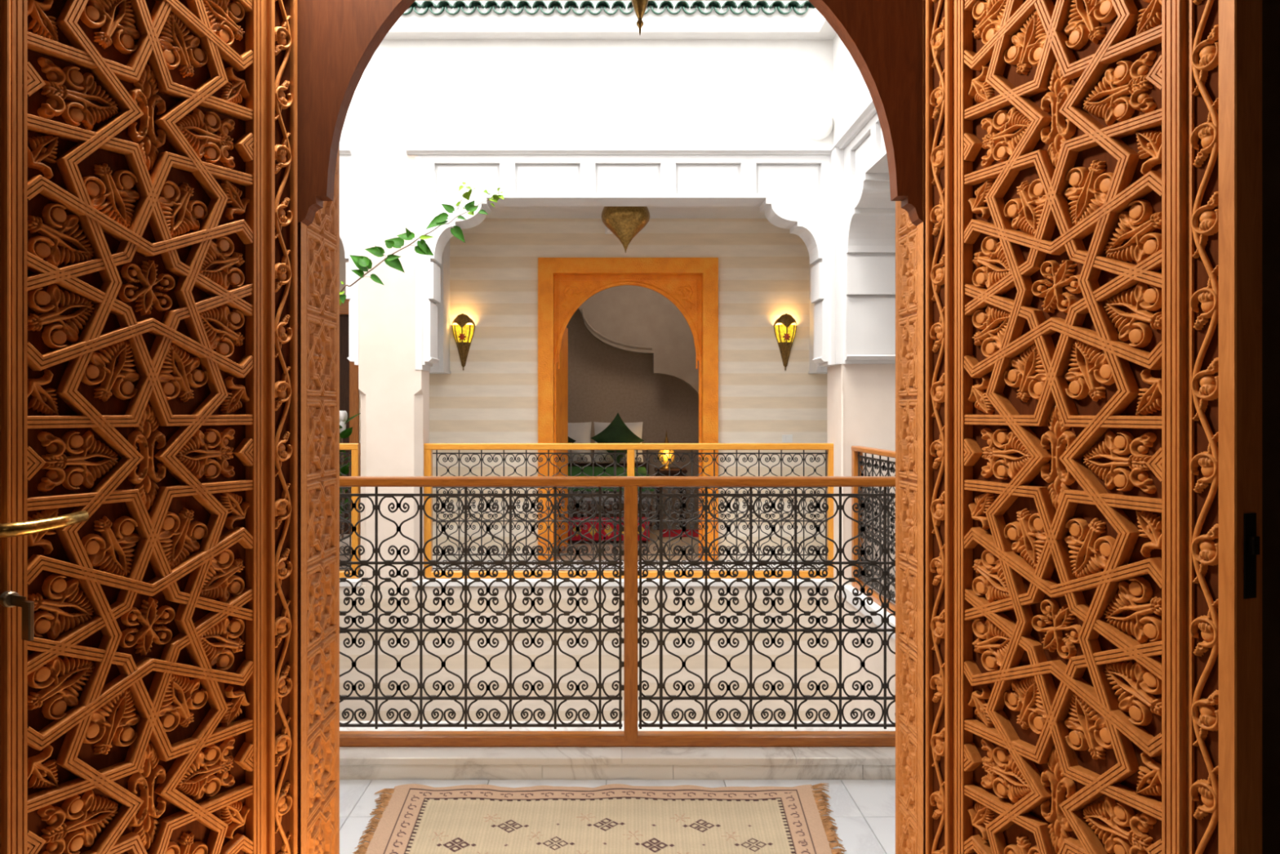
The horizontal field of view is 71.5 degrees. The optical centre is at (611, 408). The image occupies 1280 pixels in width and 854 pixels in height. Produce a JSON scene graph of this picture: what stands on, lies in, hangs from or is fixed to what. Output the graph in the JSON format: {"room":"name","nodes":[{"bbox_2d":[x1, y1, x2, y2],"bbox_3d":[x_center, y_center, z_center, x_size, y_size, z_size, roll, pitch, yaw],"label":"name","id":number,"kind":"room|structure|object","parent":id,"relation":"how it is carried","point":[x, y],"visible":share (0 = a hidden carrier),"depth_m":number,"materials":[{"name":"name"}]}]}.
{"room":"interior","nodes":[
{"label":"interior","id":0,"kind":"room"},
{"bbox_2d":[339,236,348,295],"bbox_3d":[-0.050,-0.198,5.750,6.700,3.050,4.500,0,0,0],"label":"wall","id":1,"kind":"structure","parent":0,"point":[343,260],"depth_m":7.80,"materials":[{"name":"beige paint"}]},
{"bbox_2d":[339,577,362,586],"bbox_3d":[-2.570,1.278,6.619,1.460,0.038,0.262,0,0,0],"label":"kerb","id":2,"kind":"object","parent":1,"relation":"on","point":[353,581],"visible":0.08,"depth_m":6.49,"materials":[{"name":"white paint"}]},
{"bbox_2d":[339,443,360,578],"bbox_3d":[-2.542,0.757,6.620,1.316,1.003,0.070,0,0,0],"label":"balustrade","id":3,"kind":"object","parent":2,"relation":"on","point":[355,447],"visible":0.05,"depth_m":6.59,"materials":[{"name":"brown wood"}]},
{"bbox_2d":[412,578,833,586],"bbox_3d":[0.080,1.278,6.619,3.080,0.038,0.262,0,0,0],"label":"kerb","id":4,"kind":"object","parent":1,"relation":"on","point":[443,581],"visible":0.46,"depth_m":6.49,"materials":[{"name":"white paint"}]},
{"bbox_2d":[423,443,833,578],"bbox_3d":[0.124,0.757,6.620,3.075,1.003,0.070,0,0,0],"label":"balustrade","id":5,"kind":"object","parent":4,"relation":"on","point":[428,447],"visible":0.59,"depth_m":6.61,"materials":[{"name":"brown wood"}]},
{"bbox_2d":[842,584,895,639],"bbox_3d":[1.754,1.303,4.960,0.212,0.088,2.800,0,0,0],"label":"kerb","id":6,"kind":"object","parent":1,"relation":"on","point":[848,588],"visible":0.12,"depth_m":5.73,"materials":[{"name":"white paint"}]},
{"bbox_2d":[851,445,895,617],"bbox_3d":[1.740,0.761,4.955,0.070,0.996,2.750,0,0,0],"label":"balustrade","id":7,"kind":"object","parent":6,"relation":"on","point":[857,462],"visible":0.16,"depth_m":5.92,"materials":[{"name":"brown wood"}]},
{"bbox_2d":[339,152,359,197],"bbox_3d":[-2.573,-1.710,6.640,1.454,0.327,0.280,0,0,0],"label":"beam","id":8,"kind":"structure","parent":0,"point":[349,165],"depth_m":6.50,"materials":[{"name":"white paint"}]},
{"bbox_2d":[358,152,429,586],"bbox_3d":[-1.625,-0.259,6.641,0.461,3.231,0.279,0,0,0],"label":"pillar","id":9,"kind":"structure","parent":0,"point":[395,395],"depth_m":6.50,"materials":[{"name":"beige paint"}]},
{"bbox_2d":[339,197,358,365],"bbox_3d":[-2.097,-0.934,6.640,0.482,1.223,0.280,0,0,0],"label":"bracket","id":10,"kind":"object","parent":9,"relation":"attached to","point":[348,206],"visible":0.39,"depth_m":6.50,"materials":[{"name":"white paint"}]},
{"bbox_2d":[422,197,491,366],"bbox_3d":[-1.159,-0.934,6.640,0.482,1.223,0.280,0,0,0],"label":"bracket","id":11,"kind":"object","parent":9,"relation":"attached to","point":[432,207],"visible":0.9,"depth_m":6.50,"materials":[{"name":"white paint"}]},
{"bbox_2d":[339,0,832,152],"bbox_3d":[-0.820,-2.523,6.685,5.560,1.300,0.270,0,0,0],"label":"wall","id":12,"kind":"structure","parent":0,"point":[410,93],"depth_m":6.55,"materials":[{"name":"white paint"}]},
{"bbox_2d":[339,147,353,155],"bbox_3d":[-2.603,-1.885,6.503,1.395,0.055,0.095,0,0,0],"label":"trim","id":13,"kind":"structure","parent":12,"relation":"attached to","point":[343,151],"depth_m":6.48,"materials":[{"name":"white paint"}]},
{"bbox_2d":[402,0,815,15],"bbox_3d":[-0.985,-2.944,6.632,5.230,0.221,0.536,0,0,0],"label":"roof","id":14,"kind":"structure","parent":12,"relation":"attached to","point":[425,4],"depth_m":6.38,"materials":[{"name":"green tile"}]},
{"bbox_2d":[382,8,836,39],"bbox_3d":[-0.985,-2.808,5.025,5.230,0.170,3.050,0,0,0],"label":"crown molding","id":15,"kind":"structure","parent":12,"relation":"attached to","point":[811,25],"depth_m":6.42,"materials":[{"name":"white paint"}]},
{"bbox_2d":[405,147,832,155],"bbox_3d":[0.080,-1.885,6.503,3.160,0.055,0.095,0,0,0],"label":"trim","id":16,"kind":"structure","parent":12,"relation":"attached to","point":[410,151],"depth_m":6.47,"materials":[{"name":"white paint"}]},
{"bbox_2d":[415,146,844,371],"bbox_3d":[0.110,-1.081,6.565,3.100,1.589,0.420,0,0,0],"label":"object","id":17,"kind":"structure","parent":12,"relation":"attached to","point":[837,157],"depth_m":6.40,"materials":[{"name":"white paint"}]},
{"bbox_2d":[802,108,833,140],"bbox_3d":[1.516,-2.095,6.500,0.224,0.224,0.100,0,0,0],"label":"wall light","id":18,"kind":"object","parent":12,"relation":"attached to","point":[817,124],"visible":1,"depth_m":6.47,"materials":[{"name":"white plastic"}]},
{"bbox_2d":[844,364,895,593],"bbox_3d":[1.905,-0.258,6.571,0.490,3.230,0.418,0,0,0],"label":"wall","id":19,"kind":"structure","parent":12,"relation":"attached to","point":[869,389],"depth_m":6.36,"materials":[{"name":"beige paint"}]},
{"bbox_2d":[339,583,839,720],"bbox_3d":[-0.700,2.911,6.625,5.200,3.232,0.250,0,0,0],"label":"wall","id":20,"kind":"structure","parent":0,"point":[761,664],"depth_m":6.50,"materials":[{"name":"white paint"}]},
{"bbox_2d":[359,218,826,560],"bbox_3d":[0.490,-0.188,7.900,5.420,3.070,0.200,0,0,0],"label":"wall","id":21,"kind":"structure","parent":0,"point":[763,267],"depth_m":7.80,"materials":[{"name":"beige paint"}]},
{"bbox_2d":[339,298,359,533],"bbox_3d":[-2.726,0.179,7.845,1.008,2.297,0.150,0,0,0],"label":"door","id":22,"kind":"structure","parent":21,"relation":"in","point":[348,371],"depth_m":7.84,"materials":[{"name":"brown wood"}]},
{"bbox_2d":[429,239,450,373],"bbox_3d":[-1.516,-0.966,7.640,0.198,1.314,0.320,0,0,0],"label":"trim","id":23,"kind":"structure","parent":21,"relation":"attached to","point":[442,366],"depth_m":7.55,"materials":[{"name":"white paint"}]},
{"bbox_2d":[451,313,475,370],"bbox_3d":[-1.304,-0.583,7.755,0.206,0.500,0.094,0,0,0],"label":"wall sconce","id":24,"kind":"object","parent":21,"relation":"attached to","point":[463,332],"visible":1,"depth_m":7.75,"materials":[{"name":"yellow glass"}]},
{"bbox_2d":[556,327,572,551],"bbox_3d":[-0.451,0.267,8.226,0.103,2.080,0.580,0,0,8],"label":"door","id":25,"kind":"structure","parent":21,"relation":"in","point":[562,373],"depth_m":8.27,"materials":[{"name":"brown wood"}]},
{"bbox_2d":[604,226,612,234],"bbox_3d":[-0.028,-1.567,7.780,0.064,0.064,0.040,0,0,0],"label":"wall sensor","id":26,"kind":"object","parent":21,"relation":"attached to","point":[607,231],"visible":0.77,"depth_m":7.77,"materials":[{"name":"white plastic"}]},
{"bbox_2d":[537,257,718,560],"bbox_3d":[0.141,0.003,7.875,1.574,2.648,0.250,0,0,0],"label":"door frame","id":27,"kind":"structure","parent":21,"relation":"attached to","point":[564,284],"depth_m":7.75,"materials":[{"name":"brown wood"}]},
{"bbox_2d":[773,313,796,370],"bbox_3d":[1.521,-0.583,7.755,0.206,0.500,0.094,0,0,0],"label":"wall sconce","id":28,"kind":"object","parent":21,"relation":"attached to","point":[785,332],"visible":1,"depth_m":7.75,"materials":[{"name":"yellow glass"}]},
{"bbox_2d":[782,434,792,442],"bbox_3d":[1.539,0.260,7.793,0.090,0.070,0.014,0,0,0],"label":"wall socket","id":29,"kind":"object","parent":21,"relation":"attached to","point":[785,437],"visible":1,"depth_m":7.79,"materials":[{"name":"white plastic"}]},
{"bbox_2d":[808,257,826,373],"bbox_3d":[1.818,-0.966,7.640,0.184,1.314,0.320,0,0,0],"label":"trim","id":30,"kind":"structure","parent":21,"relation":"attached to","point":[814,368],"depth_m":7.70,"materials":[{"name":"white paint"}]},
{"bbox_2d":[415,0,808,0],"bbox_3d":[0.000,-2.291,3.360,6.600,1.365,0.280,0,0,0],"label":"beam","id":31,"kind":"structure","parent":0,"point":[415,0],"depth_m":3.50,"materials":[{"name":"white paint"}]},
{"bbox_2d":[339,778,895,853],"bbox_3d":[0.000,1.452,2.806,6.400,0.250,1.509,0,0,0],"label":"floor","id":32,"kind":"structure","parent":0,"point":[864,813],"depth_m":3.01,"materials":[{"name":"grey tile"}]},
{"bbox_2d":[352,782,846,853],"bbox_3d":[-0.019,1.317,2.600,1.601,0.015,1.073,0,0,0],"label":"rug","id":33,"kind":"object","parent":32,"relation":"on","point":[415,818],"visible":1,"depth_m":2.85,"materials":[{"name":"fabric"}]},
{"bbox_2d":[339,720,895,779],"bbox_3d":[-0.075,1.298,3.370,3.650,0.098,0.380,0,0,0],"label":"kerb","id":34,"kind":"object","parent":32,"relation":"on","point":[355,762],"visible":0.41,"depth_m":3.19,"materials":[{"name":"white stone"}]},
{"bbox_2d":[339,475,895,746],"bbox_3d":[-0.080,0.751,3.310,3.560,0.996,0.070,0,0,0],"label":"balustrade","id":35,"kind":"object","parent":34,"relation":"on","point":[630,736],"visible":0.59,"depth_m":3.31,"materials":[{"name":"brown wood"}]},
{"bbox_2d":[417,155,830,206],"bbox_3d":[0.110,-1.710,6.640,3.060,0.327,0.280,0,0,0],"label":"beam","id":36,"kind":"structure","parent":0,"point":[524,180],"depth_m":6.53,"materials":[{"name":"white paint"}]},
{"bbox_2d":[760,197,830,366],"bbox_3d":[1.369,-0.934,6.640,0.482,1.223,0.280,0,0,0],"label":"bracket","id":37,"kind":"object","parent":36,"relation":"attached to","point":[806,218],"visible":1,"depth_m":6.50,"materials":[{"name":"white paint"}]},
{"bbox_2d":[484,206,766,218],"bbox_3d":[0.000,-1.773,7.390,6.400,0.200,1.220,0,0,0],"label":"ceiling","id":38,"kind":"structure","parent":0,"point":[499,212],"depth_m":7.60,"materials":[{"name":"white paint"}]},
{"bbox_2d":[600,206,649,253],"bbox_3d":[0.110,-1.536,7.150,0.394,0.560,0.394,0,0,0],"label":"lantern","id":39,"kind":"object","parent":38,"relation":"hanging from","point":[625,223],"visible":0.73,"depth_m":7.03,"materials":[{"name":"gold metal"}]},
{"bbox_2d":[432,516,825,569],"bbox_3d":[0.000,1.452,8.860,6.400,0.250,4.280,0,0,0],"label":"floor","id":40,"kind":"structure","parent":0,"point":[653,536],"depth_m":8.00,"materials":[{"name":"stone"}]},
{"bbox_2d":[339,410,360,569],"bbox_3d":[-2.127,0.669,7.003,0.363,1.315,0.372,0,0,0],"label":"potted plant","id":41,"kind":"object","parent":40,"relation":"on","point":[344,433],"visible":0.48,"depth_m":6.97,"materials":[{"name":"green plant"}]},
{"bbox_2d":[568,516,649,542],"bbox_3d":[-0.110,1.204,8.813,0.958,0.245,0.194,0,0,0],"label":"bench","id":42,"kind":"object","parent":40,"relation":"on","point":[577,537],"visible":0.39,"depth_m":8.72,"materials":[{"name":"brown wood"}]},
{"bbox_2d":[568,462,653,526],"bbox_3d":[-0.330,0.977,9.613,1.511,0.700,1.370,0,0,0],"label":"bed","id":43,"kind":"object","parent":40,"relation":"on","point":[575,470],"visible":0.22,"depth_m":9.01,"materials":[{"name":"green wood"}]},
{"bbox_2d":[568,436,575,443],"bbox_3d":[-0.643,0.361,9.780,0.508,0.498,0.154,0,0,-8],"label":"cushion","id":44,"kind":"object","parent":43,"relation":"on","point":[570,440],"visible":0.03,"depth_m":9.80,"materials":[{"name":"fabric"}]},
{"bbox_2d":[568,422,591,462],"bbox_3d":[-0.480,0.372,10.060,0.500,0.450,0.191,0,0,0],"label":"pillow","id":45,"kind":"object","parent":43,"relation":"on","point":[580,433],"visible":0.42,"depth_m":10.01,"materials":[{"name":"white fabric"}]},
{"bbox_2d":[590,413,644,466],"bbox_3d":[0.062,0.335,9.780,0.606,0.596,0.166,0,0,-14],"label":"cushion","id":46,"kind":"object","parent":43,"relation":"on","point":[617,432],"visible":0.75,"depth_m":9.73,"materials":[{"name":"green fabric"}]},
{"bbox_2d":[593,422,643,462],"bbox_3d":[0.072,0.372,10.060,0.560,0.450,0.191,0,0,0],"label":"pillow","id":47,"kind":"object","parent":43,"relation":"on","point":[636,428],"visible":0.29,"depth_m":10.04,"materials":[{"name":"white fabric"}]},
{"bbox_2d":[654,467,687,529],"bbox_3d":[0.654,0.998,9.910,0.343,0.658,0.380,0,0,0],"label":"bedside table","id":48,"kind":"object","parent":40,"relation":"on","point":[673,471],"visible":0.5,"depth_m":9.76,"materials":[{"name":"brown wood"}]},
{"bbox_2d":[657,429,675,469],"bbox_3d":[0.607,0.449,9.880,0.194,0.440,0.177,0,0,0],"label":"table lamp","id":49,"kind":"object","parent":48,"relation":"on","point":[666,441],"visible":0.52,"depth_m":9.84,"materials":[{"name":"yellow glass"}]},
{"bbox_2d":[658,528,698,537],"bbox_3d":[0.978,1.321,9.450,0.928,0.011,0.500,0,0,0],"label":"bedroom rug","id":50,"kind":"object","parent":40,"relation":"on","point":[678,531],"visible":0.15,"depth_m":9.38,"materials":[{"name":"red fabric"}]},
{"bbox_2d":[566,308,698,516],"bbox_3d":[0.200,-0.373,10.950,4.800,3.400,0.100,0,0,0],"label":"wall","id":51,"kind":"structure","parent":0,"point":[605,381],"depth_m":10.90,"materials":[{"name":"beige paint"}]},
{"bbox_2d":[578,284,698,396],"bbox_3d":[0.836,-0.333,10.400,3.508,3.280,0.200,0,0,0],"label":"wall","id":52,"kind":"structure","parent":0,"point":[636,315],"depth_m":10.30,"materials":[{"name":"beige paint"}]},
{"bbox_2d":[581,309,652,349],"bbox_3d":[0.053,-0.926,10.290,0.824,0.464,0.036,0,0,0],"label":"trim","id":53,"kind":"structure","parent":52,"relation":"attached to","point":[588,324],"depth_m":10.28,"materials":[{"name":"white paint"}]},
{"bbox_2d":[826,364,844,598],"bbox_3d":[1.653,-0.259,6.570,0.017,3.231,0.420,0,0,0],"label":"pillar","id":54,"kind":"structure","parent":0,"point":[835,374],"depth_m":6.48,"materials":[{"name":"beige paint"}]},
{"bbox_2d":[844,173,895,364],"bbox_3d":[1.900,-0.934,6.090,0.480,1.223,0.540,0,0,0],"label":"wall","id":55,"kind":"structure","parent":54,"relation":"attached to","point":[869,211],"depth_m":6.26,"materials":[{"name":"white paint"}]},
{"bbox_2d":[832,34,871,145],"bbox_3d":[1.795,-2.523,5.025,0.330,1.300,3.050,0,0,0],"label":"wall","id":56,"kind":"structure","parent":0,"point":[851,93],"depth_m":6.20,"materials":[{"name":"white paint"}]},
{"bbox_2d":[831,99,876,150],"bbox_3d":[1.625,-1.885,4.975,0.070,0.055,2.950,0,0,0],"label":"trim","id":57,"kind":"structure","parent":56,"relation":"attached to","point":[868,111],"depth_m":5.88,"materials":[{"name":"white paint"}]},
{"bbox_2d":[844,113,888,192],"bbox_3d":[1.830,-1.710,4.975,0.340,0.327,2.950,0,0,0],"label":"beam","id":58,"kind":"structure","parent":0,"point":[866,153],"depth_m":5.86,"materials":[{"name":"white paint"}]},
{"bbox_2d":[841,598,895,720],"bbox_3d":[1.780,2.937,5.000,0.240,3.180,3.000,0,0,0],"label":"wall","id":59,"kind":"structure","parent":0,"point":[851,664],"depth_m":5.83,"materials":[{"name":"beige paint"}]},
{"bbox_2d":[1262,0,1279,853],"bbox_3d":[0.000,-0.223,1.990,6.000,3.100,0.260,0,0,0],"label":"wall","id":60,"kind":"structure","parent":0,"point":[1270,8],"depth_m":1.86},
{"bbox_2d":[297,0,925,853],"bbox_3d":[0.000,0.052,1.992,1.404,2.550,0.266,0,0,0],"label":"door frame","id":61,"kind":"structure","parent":60,"relation":"attached to","point":[337,40],"depth_m":1.88,"materials":[{"name":"brown wood"}]},
{"bbox_2d":[0,0,297,853],"bbox_3d":[-0.801,0.092,1.557,0.123,2.430,0.639,0,0,29],"label":"door","id":62,"kind":"structure","parent":61,"relation":"attached to","point":[148,148],"depth_m":1.56,"materials":[{"name":"brown wood"}]},
{"bbox_2d":[925,0,1262,853],"bbox_3d":[0.790,0.092,1.552,0.057,2.430,0.650,0,0,-21],"label":"door","id":63,"kind":"structure","parent":61,"relation":"attached to","point":[1094,167],"depth_m":1.48,"materials":[{"name":"brown wood"}]},
{"bbox_3d":[0.000,-1.743,2.670,6.600,0.100,1.100,0,0,0],"label":"ceiling","id":64,"kind":"structure","parent":0,"visible":0},
{"bbox_2d":[631,0,648,35],"bbox_3d":[0.083,-1.398,2.620,0.240,0.591,0.240,0,0,0],"label":"lantern","id":65,"kind":"object","parent":64,"relation":"hanging from","point":[639,6],"visible":1,"depth_m":2.61,"materials":[{"name":"gold metal"}]},
{"bbox_3d":[-0.800,4.577,5.050,5.600,0.100,3.100,0,0,0],"label":"floor","id":66,"kind":"structure","parent":0,"visible":0},
{"bbox_2d":[339,182,503,304],"bbox_3d":[-1.410,1.560,5.528,1.497,5.935,0.185,0,0,7],"label":"branch","id":67,"kind":"object","parent":66,"relation":"on","point":[364,264],"visible":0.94,"depth_m":5.50,"materials":[{"name":"green plant"}]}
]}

